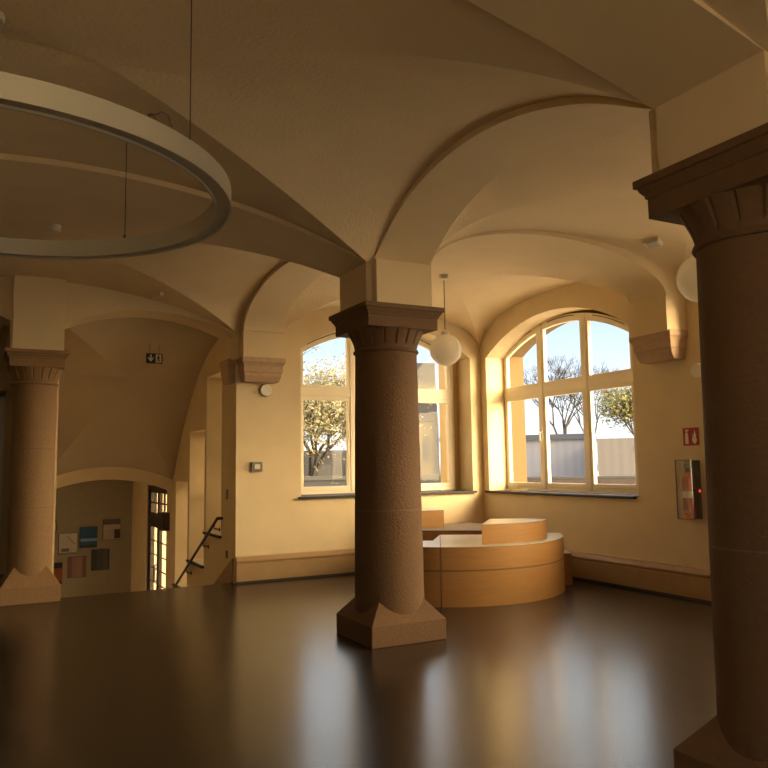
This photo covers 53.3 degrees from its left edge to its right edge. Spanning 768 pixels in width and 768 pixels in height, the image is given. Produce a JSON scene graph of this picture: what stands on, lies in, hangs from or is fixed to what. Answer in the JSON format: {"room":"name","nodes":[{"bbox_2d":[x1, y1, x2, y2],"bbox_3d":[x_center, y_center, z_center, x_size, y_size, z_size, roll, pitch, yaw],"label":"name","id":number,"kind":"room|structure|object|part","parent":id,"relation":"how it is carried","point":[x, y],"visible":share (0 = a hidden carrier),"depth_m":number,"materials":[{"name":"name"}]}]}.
{"room":"entrance hall","nodes":[
{"label":"entrance hall","id":0,"kind":"room"},
{"bbox_2d":[0,327,12,573],"bbox_3d":[-6.623,0.754,11.336,2.900,4.670,0.200,2,-7,-28],"label":"wall","id":1,"kind":"structure","parent":0,"point":[6,380],"depth_m":11.67,"materials":[{"name":"paint"}]},
{"bbox_2d":[0,389,5,532],"bbox_3d":[-6.328,1.443,11.236,1.300,2.770,0.151,2,-7,-28],"label":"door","id":2,"kind":"structure","parent":1,"relation":"in","point":[2,391],"depth_m":11.56,"materials":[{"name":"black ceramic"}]},
{"bbox_2d":[52,380,58,574],"bbox_3d":[-5.001,1.592,11.168,0.120,6.420,3.470,2,-7,-28],"label":"wall","id":3,"kind":"structure","parent":0,"point":[58,380],"depth_m":9.68,"materials":[{"name":"paint"}]},
{"bbox_2d":[54,480,132,597],"bbox_3d":[-7.464,2.192,16.521,3.900,6.420,0.200,2,-7,-28],"label":"wall","id":4,"kind":"structure","parent":0,"point":[83,504],"depth_m":16.89,"materials":[{"name":"paint"}]},
{"bbox_2d":[54,562,62,583],"bbox_3d":[-7.098,4.061,16.369,0.400,0.460,0.034,2,-7,-28],"label":"panel","id":5,"kind":"object","parent":4,"relation":"attached to","point":[57,566],"visible":0.36,"depth_m":16.42,"materials":[{"name":"brown paint"}]},
{"bbox_2d":[58,533,76,554],"bbox_3d":[-6.844,3.454,16.566,0.375,0.450,0.044,2,-7,-28],"label":"panel","id":6,"kind":"object","parent":4,"relation":"attached to","point":[67,542],"visible":1,"depth_m":16.55,"materials":[{"name":"beige paper"}]},
{"bbox_2d":[67,556,86,577],"bbox_3d":[-6.661,3.969,16.610,0.375,0.450,0.034,2,-7,-28],"label":"panel","id":7,"kind":"object","parent":4,"relation":"attached to","point":[76,564],"visible":1,"depth_m":16.59,"materials":[{"name":"brown paint"}]},
{"bbox_2d":[79,526,97,547],"bbox_3d":[-6.476,3.360,16.776,0.360,0.450,0.034,2,-7,-28],"label":"panel","id":8,"kind":"object","parent":4,"relation":"attached to","point":[88,535],"visible":1,"depth_m":16.76,"materials":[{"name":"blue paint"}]},
{"bbox_2d":[91,549,109,570],"bbox_3d":[-6.242,3.866,16.841,0.375,0.450,0.034,2,-7,-28],"label":"panel","id":9,"kind":"object","parent":4,"relation":"attached to","point":[99,557],"visible":1,"depth_m":16.83,"materials":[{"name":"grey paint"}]},
{"bbox_2d":[102,519,119,539],"bbox_3d":[-6.056,3.232,17.009,0.370,0.450,0.037,2,-7,-28],"label":"panel","id":10,"kind":"object","parent":4,"relation":"attached to","point":[111,527],"visible":1,"depth_m":16.99,"materials":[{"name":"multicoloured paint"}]},
{"bbox_2d":[56,467,172,587],"bbox_3d":[-5.553,1.780,12.883,3.900,6.420,0.180,2,-7,-28],"label":"arch","id":11,"kind":"structure","parent":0,"point":[97,473],"depth_m":13.33,"materials":[{"name":"paint"}]},
{"bbox_2d":[0,277,239,359],"bbox_3d":[-4.328,-1.101,9.561,5.200,1.420,0.520,2,-7,-28],"label":"wall","id":12,"kind":"structure","parent":0,"point":[84,303],"depth_m":9.75,"materials":[{"name":"paint"}]},
{"bbox_2d":[12,275,65,350],"bbox_3d":[-4.173,-0.966,9.275,0.570,1.115,0.110,2,-7,-28],"label":"trim","id":13,"kind":"structure","parent":12,"relation":"attached to","point":[38,302],"depth_m":9.21,"materials":[{"name":"paint"}]},
{"bbox_2d":[56,317,218,478],"bbox_3d":[-3.990,0.344,11.835,2.200,2.390,3.460,2,-7,-28],"label":"ceiling","id":14,"kind":"structure","parent":0,"point":[116,408],"depth_m":12.08,"materials":[{"name":"paint"}]},
{"bbox_2d":[146,343,162,363],"bbox_3d":[-3.346,-0.463,11.158,0.232,0.331,0.041,2,-7,-28],"label":"exit sign","id":15,"kind":"object","parent":14,"relation":"hanging from","point":[152,358],"visible":1,"depth_m":11.14,"materials":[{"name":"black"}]},
{"bbox_3d":[-3.291,-0.370,11.168,0.083,0.120,0.002,2,-7,-28],"label":"door panel","id":16,"kind":"part","parent":15,"relation":"part of","materials":[{"name":"beige plastic"}]},
{"bbox_2d":[0,185,339,334],"bbox_3d":[-3.447,-1.223,7.787,5.115,0.595,3.445,2,-7,-28],"label":"ceiling","id":17,"kind":"structure","parent":0,"point":[215,278],"depth_m":8.60,"materials":[{"name":"paint"}]},
{"bbox_2d":[48,224,60,233],"bbox_3d":[-3.178,-1.504,7.384,0.120,0.090,0.120,2,-7,-28],"label":"smoke detector","id":18,"kind":"object","parent":17,"relation":"attached to","point":[53,228],"visible":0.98,"depth_m":7.34,"materials":[{"name":"beige plastic"}]},
{"bbox_2d":[152,292,163,299],"bbox_3d":[-2.861,-1.120,9.686,0.057,0.066,0.260,4,-8,-39],"label":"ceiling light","id":19,"kind":"object","parent":17,"relation":"attached to","point":[159,294],"visible":1,"depth_m":9.64,"materials":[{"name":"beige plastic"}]},
{"bbox_2d":[131,339,227,591],"bbox_3d":[-3.804,1.912,14.389,0.600,6.420,8.200,2,-7,-28],"label":"wall","id":20,"kind":"structure","parent":0,"point":[200,477],"depth_m":12.57,"materials":[{"name":"paint"}]},
{"bbox_2d":[147,485,166,589],"bbox_3d":[-4.370,3.445,14.827,0.171,2.920,1.900,2,-7,-28],"label":"door","id":21,"kind":"structure","parent":20,"relation":"in","point":[153,508],"depth_m":15.30,"materials":[{"name":"brown paint"}]},
{"bbox_2d":[150,489,166,516],"bbox_3d":[-4.372,2.337,14.951,0.060,0.550,1.700,2,-7,-28],"label":"window","id":22,"kind":"structure","parent":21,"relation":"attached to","point":[161,507],"depth_m":15.07,"materials":[{"name":"brown paint"}]},
{"bbox_2d":[158,512,169,530],"bbox_3d":[-4.021,2.506,13.981,0.120,0.320,0.400,2,-7,-28],"label":"box","id":23,"kind":"object","parent":20,"relation":"attached to","point":[163,517],"visible":1,"depth_m":13.82,"materials":[{"name":"brown paint"}]},
{"bbox_2d":[186,559,203,568],"bbox_3d":[-2.796,2.836,12.146,0.460,0.033,1.020,2,-7,-28],"label":"trim","id":24,"kind":"structure","parent":20,"relation":"attached to","point":[187,560],"depth_m":11.93,"materials":[{"name":"metal"}]},
{"bbox_2d":[173,517,222,587],"bbox_3d":[-2.990,2.760,12.007,0.103,1.490,3.000,2,-7,-28],"label":"handrail","id":25,"kind":"object","parent":20,"relation":"attached to","point":[217,518],"visible":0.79,"depth_m":11.54,"materials":[{"name":"black metal"}]},
{"bbox_2d":[202,532,220,537],"bbox_3d":[-2.341,2.220,11.320,0.460,0.033,0.900,2,-7,-28],"label":"trim","id":26,"kind":"structure","parent":20,"relation":"attached to","point":[210,534],"depth_m":11.09,"materials":[{"name":"metal"}]},
{"bbox_2d":[213,558,233,584],"bbox_3d":[-2.825,3.537,11.711,0.025,2.050,3.500,2,-7,-28],"label":"trim","id":27,"kind":"structure","parent":20,"relation":"attached to","point":[227,576],"depth_m":10.41,"materials":[{"name":"paint"}]},
{"bbox_2d":[219,359,235,384],"bbox_3d":[-2.176,-0.163,10.643,0.120,0.325,0.420,2,-7,-28],"label":"stone corbel","id":28,"kind":"object","parent":20,"relation":"attached to","point":[228,366],"visible":0.99,"depth_m":10.51,"materials":[{"name":"brown stone"}]},
{"bbox_2d":[222,335,235,360],"bbox_3d":[-2.009,-1.009,10.772,0.395,1.420,0.495,2,-7,-28],"label":"trim","id":29,"kind":"structure","parent":20,"relation":"attached to","point":[227,343],"depth_m":10.58,"materials":[{"name":"paint"}]},
{"bbox_2d":[0,0,654,264],"bbox_3d":[-1.606,-1.624,4.285,5.115,0.605,3.370,2,-7,-28],"label":"ceiling","id":30,"kind":"structure","parent":0,"point":[320,117],"depth_m":4.57,"materials":[{"name":"paint"}]},
{"bbox_2d":[0,10,4,28],"bbox_3d":[-2.014,-1.854,3.835,0.210,0.070,0.210,2,-7,-28],"label":"ceiling rose","id":31,"kind":"object","parent":30,"relation":"attached to","point":[2,16],"visible":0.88,"depth_m":3.85,"materials":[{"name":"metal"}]},
{"bbox_2d":[0,0,230,259],"bbox_3d":[-2.024,-1.405,3.998,2.410,0.892,2.410,2,-7,-28],"label":"pendant","id":32,"kind":"object","parent":30,"relation":"hanging from","point":[18,93],"visible":1,"depth_m":3.55,"materials":[{"name":"metal"}]},
{"bbox_2d":[0,99,228,257],"bbox_3d":[-2.018,-0.977,3.953,2.385,0.006,2.385,2,-7,-28],"label":"diffuser","id":33,"kind":"object","parent":32,"relation":"attached to","point":[172,153],"depth_m":3.64,"materials":[{"name":"beige"}]},
{"bbox_2d":[227,307,484,583],"bbox_3d":[-0.307,0.675,11.496,4.040,4.670,0.380,2,-7,-28],"label":"wall","id":34,"kind":"structure","parent":0,"point":[266,515],"depth_m":10.73,"materials":[{"name":"paint"}]},
{"bbox_2d":[251,462,262,471],"bbox_3d":[-1.737,1.130,10.449,0.156,0.130,0.050,2,-7,-28],"label":"terminal","id":35,"kind":"object","parent":34,"relation":"attached to","point":[255,466],"visible":1,"depth_m":10.43,"materials":[{"name":"grey plastic"}]},
{"bbox_2d":[236,356,285,383],"bbox_3d":[-1.683,-0.186,10.490,0.610,0.325,0.290,2,-7,-28],"label":"stone corbel","id":36,"kind":"object","parent":34,"relation":"attached to","point":[266,370],"visible":1,"depth_m":10.40,"materials":[{"name":"brown stone"}]},
{"bbox_2d":[239,314,283,357],"bbox_3d":[-1.700,-1.034,10.577,0.570,1.420,0.310,2,-7,-28],"label":"trim","id":37,"kind":"structure","parent":34,"relation":"attached to","point":[254,341],"depth_m":10.40,"materials":[{"name":"paint"}]},
{"bbox_2d":[260,384,271,395],"bbox_3d":[-1.637,0.085,10.620,0.170,0.170,0.050,2,-7,-28],"label":"wall speaker","id":38,"kind":"object","parent":34,"relation":"attached to","point":[265,390],"visible":1,"depth_m":10.59,"materials":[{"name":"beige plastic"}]},
{"bbox_2d":[235,549,354,583],"bbox_3d":[-0.203,2.551,11.089,3.980,0.352,0.060,2,-7,-28],"label":"baseboard","id":39,"kind":"structure","parent":34,"relation":"attached to","point":[301,565],"depth_m":10.53,"materials":[{"name":"paint"}]},
{"bbox_2d":[301,332,455,494],"bbox_3d":[-0.093,0.389,11.866,2.740,2.550,0.105,2,-7,-28],"label":"window","id":40,"kind":"structure","parent":34,"relation":"in","point":[346,393],"depth_m":11.59,"materials":[{"name":"paint"}]},
{"bbox_3d":[-0.892,-0.366,11.517,0.838,0.902,0.060,2,-7,-28],"label":"sash","id":41,"kind":"part","parent":40,"relation":"part of","materials":[{"name":"paint"}]},
{"bbox_3d":[-0.873,0.878,11.386,0.838,1.400,0.060,2,-7,-28],"label":"sash","id":42,"kind":"part","parent":40,"relation":"part of","materials":[{"name":"paint"}]},
{"bbox_3d":[0.696,-0.302,12.344,0.838,0.902,0.060,2,-7,-28],"label":"sash","id":43,"kind":"part","parent":40,"relation":"part of","materials":[{"name":"paint"}]},
{"bbox_3d":[0.715,0.942,12.213,0.838,1.400,0.060,2,-7,-28],"label":"sash","id":44,"kind":"part","parent":40,"relation":"part of","materials":[{"name":"paint"}]},
{"bbox_2d":[298,490,476,498],"bbox_3d":[0.052,1.663,11.534,2.980,0.033,0.410,2,-7,-28],"label":"trim","id":45,"kind":"structure","parent":34,"relation":"attached to","point":[451,491],"depth_m":11.29,"materials":[{"name":"stone"}]},
{"bbox_2d":[0,574,716,767],"bbox_3d":[-0.337,2.311,5.908,10.640,0.250,15.270,2,-7,-28],"label":"floor","id":46,"kind":"structure","parent":0,"point":[261,674],"depth_m":5.45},
{"bbox_2d":[0,348,69,606],"bbox_3d":[-4.286,1.104,9.334,0.714,2.985,0.714,2,-7,-28],"label":"stone column","id":47,"kind":"structure","parent":46,"relation":"on","point":[29,578],"depth_m":9.14,"materials":[{"name":"brown stone"}]},
{"bbox_2d":[329,300,445,648],"bbox_3d":[0.034,0.805,7.108,0.816,2.985,0.816,2,-7,-28],"label":"stone column","id":48,"kind":"structure","parent":46,"relation":"on","point":[388,608],"depth_m":6.85,"materials":[{"name":"brown stone"}]},
{"bbox_2d":[340,258,431,311],"bbox_3d":[0.001,-1.391,7.339,0.680,1.440,0.770,2,-7,-28],"label":"trim","id":49,"kind":"structure","parent":48,"relation":"on","point":[390,281],"depth_m":6.96,"materials":[{"name":"paint"}]},
{"bbox_2d":[423,535,440,606],"bbox_3d":[0.233,2.187,9.086,0.874,0.643,1.448,-1,-6,4],"label":"platform","id":50,"kind":"object","parent":46,"relation":"on","point":[431,549],"visible":0.32,"depth_m":8.36,"materials":[{"name":"brown wood"}]},
{"bbox_2d":[422,522,481,565],"bbox_3d":[1.021,2.356,10.823,1.390,0.648,1.300,2,-7,-28],"label":"platform","id":51,"kind":"object","parent":46,"relation":"on","point":[429,534],"visible":0.19,"depth_m":10.40,"materials":[{"name":"brown wood"}]},
{"bbox_2d":[422,508,443,527],"bbox_3d":[0.640,1.935,11.045,0.490,0.244,0.320,2,-7,-28],"label":"platform","id":52,"kind":"object","parent":51,"relation":"on","point":[431,518],"visible":0.64,"depth_m":10.90,"materials":[{"name":"brown wood"}]},
{"bbox_2d":[440,533,564,606],"bbox_3d":[1.451,2.178,9.172,1.531,0.643,1.796,-1,-6,4],"label":"reception desk","id":53,"kind":"object","parent":46,"relation":"on","point":[473,574],"visible":0.98,"depth_m":8.43,"materials":[{"name":"brown wood"}]},
{"bbox_2d":[482,518,546,544],"bbox_3d":[1.532,1.710,8.904,0.677,0.226,0.891,-2,-6,14],"label":"platform","id":54,"kind":"object","parent":53,"relation":"on","point":[494,531],"visible":1,"depth_m":8.73,"materials":[{"name":"brown wood"}]},
{"bbox_2d":[564,549,572,584],"bbox_3d":[2.276,2.398,10.187,0.226,0.393,0.953,1,-6,-13],"label":"platform","id":55,"kind":"object","parent":46,"relation":"on","point":[567,555],"visible":0.3,"depth_m":9.72,"materials":[{"name":"brown wood"}]},
{"bbox_2d":[632,122,767,767],"bbox_3d":[1.858,0.412,3.638,0.816,2.985,0.816,2,-7,-28],"label":"stone column","id":56,"kind":"structure","parent":46,"relation":"on","point":[719,193],"depth_m":3.50,"materials":[{"name":"brown stone"}]},
{"bbox_2d":[649,109,658,172],"bbox_3d":[1.825,-1.783,3.869,0.680,1.440,0.770,2,-7,-28],"label":"trim","id":57,"kind":"structure","parent":56,"relation":"on","point":[652,116],"depth_m":4.01,"materials":[{"name":"paint"}]},
{"bbox_2d":[655,50,767,169],"bbox_3d":[1.572,-1.276,3.654,0.080,0.395,0.620,2,-7,-28],"label":"trim","id":58,"kind":"structure","parent":56,"relation":"on","point":[732,103],"depth_m":3.60,"materials":[{"name":"paint"}]},
{"bbox_2d":[430,343,459,490],"bbox_3d":[-0.045,0.705,12.059,3.825,7.620,0.365,2,-7,-28],"label":"wall","id":59,"kind":"structure","parent":0,"point":[442,384],"depth_m":12.59,"materials":[{"name":"beige paint"}]},
{"bbox_2d":[285,248,624,348],"bbox_3d":[0.835,-1.081,10.073,3.455,0.659,3.535,2,-7,-28],"label":"ceiling","id":60,"kind":"structure","parent":0,"point":[482,284],"depth_m":10.29,"materials":[{"name":"paint"}]},
{"bbox_2d":[430,274,460,365],"bbox_3d":[0.787,-0.829,9.902,0.410,1.198,0.410,2,-7,-28],"label":"globe pendant","id":61,"kind":"object","parent":60,"relation":"hanging from","point":[445,349],"visible":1,"depth_m":9.73,"materials":[{"name":"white glass"}]},
{"bbox_3d":[0.784,-1.031,9.924,0.010,0.684,0.012,5,-8,-42],"label":"cord","id":62,"kind":"part","parent":61,"relation":"part of","materials":[{"name":"brown plastic"}]},
{"bbox_3d":[0.793,-0.437,9.861,0.410,0.410,0.410,2,-7,-28],"label":"globe","id":63,"kind":"part","parent":61,"relation":"part of","materials":[{"name":"white glass"}]},
{"bbox_2d":[509,310,617,490],"bbox_3d":[4.722,0.153,7.488,0.365,7.620,12.940,2,-7,-28],"label":"wall","id":64,"kind":"structure","parent":0,"point":[519,459],"depth_m":12.40,"materials":[{"name":"beige paint"}]},
{"bbox_2d":[437,123,694,298],"bbox_3d":[2.697,-1.453,6.527,3.455,0.602,3.370,2,-7,-28],"label":"ceiling","id":65,"kind":"structure","parent":0,"point":[580,184],"depth_m":6.88,"materials":[{"name":"paint"}]},
{"bbox_2d":[642,237,662,247],"bbox_3d":[2.872,-1.512,8.179,0.170,0.078,0.173,-5,-7,36],"label":"emergency light","id":66,"kind":"object","parent":65,"relation":"attached to","point":[656,241],"visible":1,"depth_m":8.13,"materials":[{"name":"beige plastic"}]},
{"bbox_2d":[676,256,697,302],"bbox_3d":[2.676,-1.222,6.489,0.410,1.077,0.410,2,-7,-28],"label":"globe pendant","id":67,"kind":"object","parent":65,"relation":"hanging from","point":[686,277],"visible":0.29,"depth_m":6.37,"materials":[{"name":"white glass"}]},
{"bbox_2d":[480,283,709,569],"bbox_3d":[4.388,0.165,7.311,0.380,4.670,12.940,2,-7,-28],"label":"wall","id":68,"kind":"structure","parent":0,"point":[667,397],"depth_m":9.40,"materials":[{"name":"paint"}]},
{"bbox_2d":[485,490,638,498],"bbox_3d":[2.490,1.546,10.773,0.410,0.033,3.130,2,-7,-28],"label":"trim","id":69,"kind":"structure","parent":68,"relation":"attached to","point":[574,494],"depth_m":10.44,"materials":[{"name":"stone"}]},
{"bbox_2d":[504,313,638,493],"bbox_3d":[2.605,0.267,11.086,0.166,2.550,2.880,2,-7,-28],"label":"window","id":70,"kind":"structure","parent":68,"relation":"in","point":[586,383],"depth_m":10.93,"materials":[{"name":"paint"}]},
{"bbox_3d":[2.174,-0.361,12.001,0.060,0.902,0.885,2,-7,-28],"label":"sash","id":71,"kind":"part","parent":70,"relation":"part of","materials":[{"name":"paint"}]},
{"bbox_3d":[2.193,0.883,11.870,0.060,1.400,0.885,2,-7,-28],"label":"sash","id":72,"kind":"part","parent":70,"relation":"part of","materials":[{"name":"paint"}]},
{"bbox_3d":[2.610,-0.479,11.173,0.060,0.950,0.920,2,-7,-28],"label":"sash","id":73,"kind":"part","parent":70,"relation":"part of","materials":[{"name":"paint"}]},
{"bbox_3d":[2.629,0.789,11.040,0.060,1.400,0.920,2,-7,-28],"label":"sash","id":74,"kind":"part","parent":70,"relation":"part of","materials":[{"name":"paint"}]},
{"bbox_3d":[3.047,-0.549,10.340,0.060,0.902,0.885,2,-7,-28],"label":"sash","id":75,"kind":"part","parent":70,"relation":"part of","materials":[{"name":"paint"}]},
{"bbox_3d":[3.065,0.695,10.209,0.060,1.400,0.885,2,-7,-28],"label":"sash","id":76,"kind":"part","parent":70,"relation":"part of","materials":[{"name":"paint"}]},
{"bbox_2d":[569,551,711,603],"bbox_3d":[4.221,2.055,7.010,0.060,0.352,11.440,2,-7,-28],"label":"bench","id":77,"kind":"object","parent":68,"relation":"attached to","point":[689,583],"depth_m":9.10,"materials":[{"name":"wood"}]},
{"bbox_2d":[628,273,686,337],"bbox_3d":[3.178,-1.274,8.995,0.310,1.420,0.570,2,-7,-28],"label":"trim","id":78,"kind":"structure","parent":68,"relation":"attached to","point":[663,313],"depth_m":8.74,"materials":[{"name":"paint"}]},
{"bbox_2d":[629,329,687,363],"bbox_3d":[3.195,-0.425,8.920,0.290,0.325,0.620,2,-7,-28],"label":"stone corbel","id":79,"kind":"object","parent":68,"relation":"attached to","point":[666,346],"visible":1,"depth_m":8.77,"materials":[{"name":"brown stone"}]},
{"bbox_2d":[674,460,702,519],"bbox_3d":[3.413,1.174,8.527,0.153,0.659,0.265,2,-7,-28],"label":"fire extinguisher cabinet","id":80,"kind":"object","parent":68,"relation":"attached to","point":[693,464],"visible":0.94,"depth_m":8.52,"materials":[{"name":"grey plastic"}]},
{"bbox_3d":[3.340,1.174,8.514,0.010,0.659,0.220,2,-7,-28],"label":"trim","id":81,"kind":"part","parent":80,"relation":"part of","materials":[{"name":"grey plastic"}]},
{"bbox_2d":[682,464,696,517],"bbox_3d":[3.402,1.192,8.545,0.138,0.590,0.138,-3,-6,17],"label":"fire extinguisher","id":82,"kind":"object","parent":80,"relation":"in","point":[686,478],"visible":0.94,"depth_m":8.49,"materials":[{"name":"red metal"}]},
{"bbox_3d":[3.387,0.941,8.565,0.085,0.085,0.060,2,-7,-28],"label":"valve lever","id":83,"kind":"part","parent":82,"relation":"part of","materials":[{"name":"black metal"}]},
{"bbox_3d":[3.466,1.179,8.580,0.006,0.643,0.208,2,-7,-28],"label":"plate","id":84,"kind":"part","parent":80,"relation":"part of","materials":[{"name":"clear glass"}]},
{"bbox_2d":[683,427,698,445],"bbox_3d":[3.461,0.594,8.632,0.014,0.200,0.210,2,-7,-28],"label":"fire sign","id":85,"kind":"object","parent":68,"relation":"attached to","point":[690,435],"visible":1,"depth_m":8.63,"materials":[{"name":"red plastic"}]},
{"bbox_2d":[691,363,700,377],"bbox_3d":[3.510,-0.149,8.555,0.050,0.170,0.170,2,-7,-28],"label":"wall speaker","id":86,"kind":"object","parent":68,"relation":"attached to","point":[696,368],"visible":0.63,"depth_m":8.54,"materials":[{"name":"white plastic"}]},
{"bbox_2d":[701,0,767,50],"bbox_3d":[0.232,-2.015,0.787,5.115,0.595,3.360,2,-7,-28],"label":"ceiling","id":87,"kind":"structure","parent":0,"point":[750,17],"depth_m":3.23,"materials":[{"name":"paint"}]},
{"bbox_3d":[-1.726,-2.024,8.904,10.640,0.200,20.970,2,-7,-28],"label":"ceiling","id":88,"kind":"structure","parent":0,"visible":0},
{"bbox_2d":[0,153,366,275],"bbox_3d":[-2.501,-1.677,6.056,5.000,1.064,0.570,2,-7,-28],"label":"arch","id":89,"kind":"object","parent":88,"relation":"attached to","point":[15,170],"depth_m":6.35,"materials":[{"name":"paint"}]},
{"bbox_2d":[244,261,323,328],"bbox_3d":[-0.898,-1.392,9.064,0.570,1.050,3.190,2,-7,-28],"label":"trim","id":90,"kind":"structure","parent":88,"relation":"attached to","point":[270,305],"depth_m":9.96,"materials":[{"name":"paint"}]},
{"bbox_2d":[374,96,653,264],"bbox_3d":[0.910,-1.782,5.624,0.570,1.046,3.260,2,-7,-28],"label":"arch","id":91,"kind":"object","parent":88,"relation":"attached to","point":[418,226],"depth_m":5.90,"materials":[{"name":"paint"}]},
{"bbox_2d":[429,230,666,304],"bbox_3d":[1.677,-1.523,8.235,3.110,1.040,0.570,2,-7,-28],"label":"trim","id":92,"kind":"structure","parent":88,"relation":"attached to","point":[639,279],"depth_m":8.46,"materials":[{"name":"paint"}]},
{"bbox_2d":[467,0,763,107],"bbox_3d":[-0.667,-2.066,2.566,5.000,1.075,0.620,2,-7,-28],"label":"trim","id":93,"kind":"structure","parent":88,"relation":"attached to","point":[655,51],"depth_m":3.46,"materials":[{"name":"paint"}]},
{"label":"outside","id":94,"kind":"structure","parent":0,"visible":0},
{"bbox_3d":[30.117,11.169,78.511,240.000,0.200,260.000,2,-7,-28],"label":"ground","id":95,"kind":"structure","parent":94,"visible":0},
{"bbox_2d":[304,450,346,475],"bbox_3d":[-3.369,5.621,41.026,7.200,4.000,5.050,0,-6,-4],"label":"house","id":96,"kind":"structure","parent":95,"relation":"on","point":[338,465],"depth_m":38.74,"materials":[{"name":"grey stone"}]},
{"bbox_2d":[303,344,431,475],"bbox_3d":[-1.949,2.281,31.862,9.154,8.701,6.848,1,-6,-20],"label":"tree","id":97,"kind":"object","parent":95,"relation":"on","point":[325,412],"visible":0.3,"depth_m":31.02,"materials":[{"name":"green plant"}]},
{"bbox_2d":[301,474,440,495],"bbox_3d":[-1.247,4.763,27.711,9.000,2.860,0.400,0,-6,-4],"label":"parapet","id":98,"kind":"object","parent":95,"relation":"on","point":[309,481],"visible":0.02,"depth_m":27.63,"materials":[{"name":"grey stone"}]},
{"bbox_2d":[417,363,438,474],"bbox_3d":[2.350,3.832,49.700,2.200,9.200,10.150,-1,-6,3],"label":"apartment building","id":99,"kind":"structure","parent":95,"relation":"on","point":[429,444],"depth_m":44.80,"materials":[{"name":"grey stone"}]},
{"bbox_3d":[2.483,3.817,44.694,0.240,1.260,0.015,-1,-6,3],"label":"pane","id":100,"kind":"part","parent":99,"relation":"part of","materials":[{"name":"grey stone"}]},
{"bbox_2d":[439,433,596,476],"bbox_3d":[11.501,7.096,63.647,11.700,5.350,9.450,-3,-6,18],"label":"storage shed","id":101,"kind":"object","parent":95,"relation":"on","point":[567,452],"visible":0.21,"depth_m":58.39,"materials":[{"name":"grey metal"}]},
{"bbox_2d":[523,358,616,433],"bbox_3d":[18.141,4.196,77.615,11.438,13.865,5.474,0,-6,-6],"label":"tree","id":102,"kind":"object","parent":95,"relation":"on","point":[565,425],"visible":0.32,"depth_m":77.43,"materials":[{"name":"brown plant"}]},
{"bbox_2d":[547,352,617,435],"bbox_3d":[25.173,4.839,103.451,12.615,17.801,12.841,2,-7,-28],"label":"tree","id":103,"kind":"object","parent":95,"relation":"on","point":[602,368],"visible":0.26,"depth_m":102.45,"materials":[{"name":"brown plant"}]},
{"bbox_2d":[527,476,638,494],"bbox_3d":[7.448,5.115,31.309,18.000,2.650,0.382,-2,-6,13],"label":"wall","id":104,"kind":"structure","parent":95,"relation":"on","point":[628,480],"depth_m":31.07,"materials":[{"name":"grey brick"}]},
{"bbox_2d":[594,386,633,435],"bbox_3d":[27.755,5.302,84.568,10.880,12.860,10.136,1,-6,-15],"label":"tree","id":105,"kind":"object","parent":95,"relation":"on","point":[624,410],"visible":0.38,"depth_m":84.27,"materials":[{"name":"green plant"}]},
{"bbox_2d":[597,438,635,475],"bbox_3d":[21.930,6.432,56.432,11.600,4.850,8.050,-3,-6,17],"label":"storage shed","id":106,"kind":"object","parent":95,"relation":"on","point":[616,456],"visible":0.12,"depth_m":54.09,"materials":[{"name":"beige metal"}]}
]}

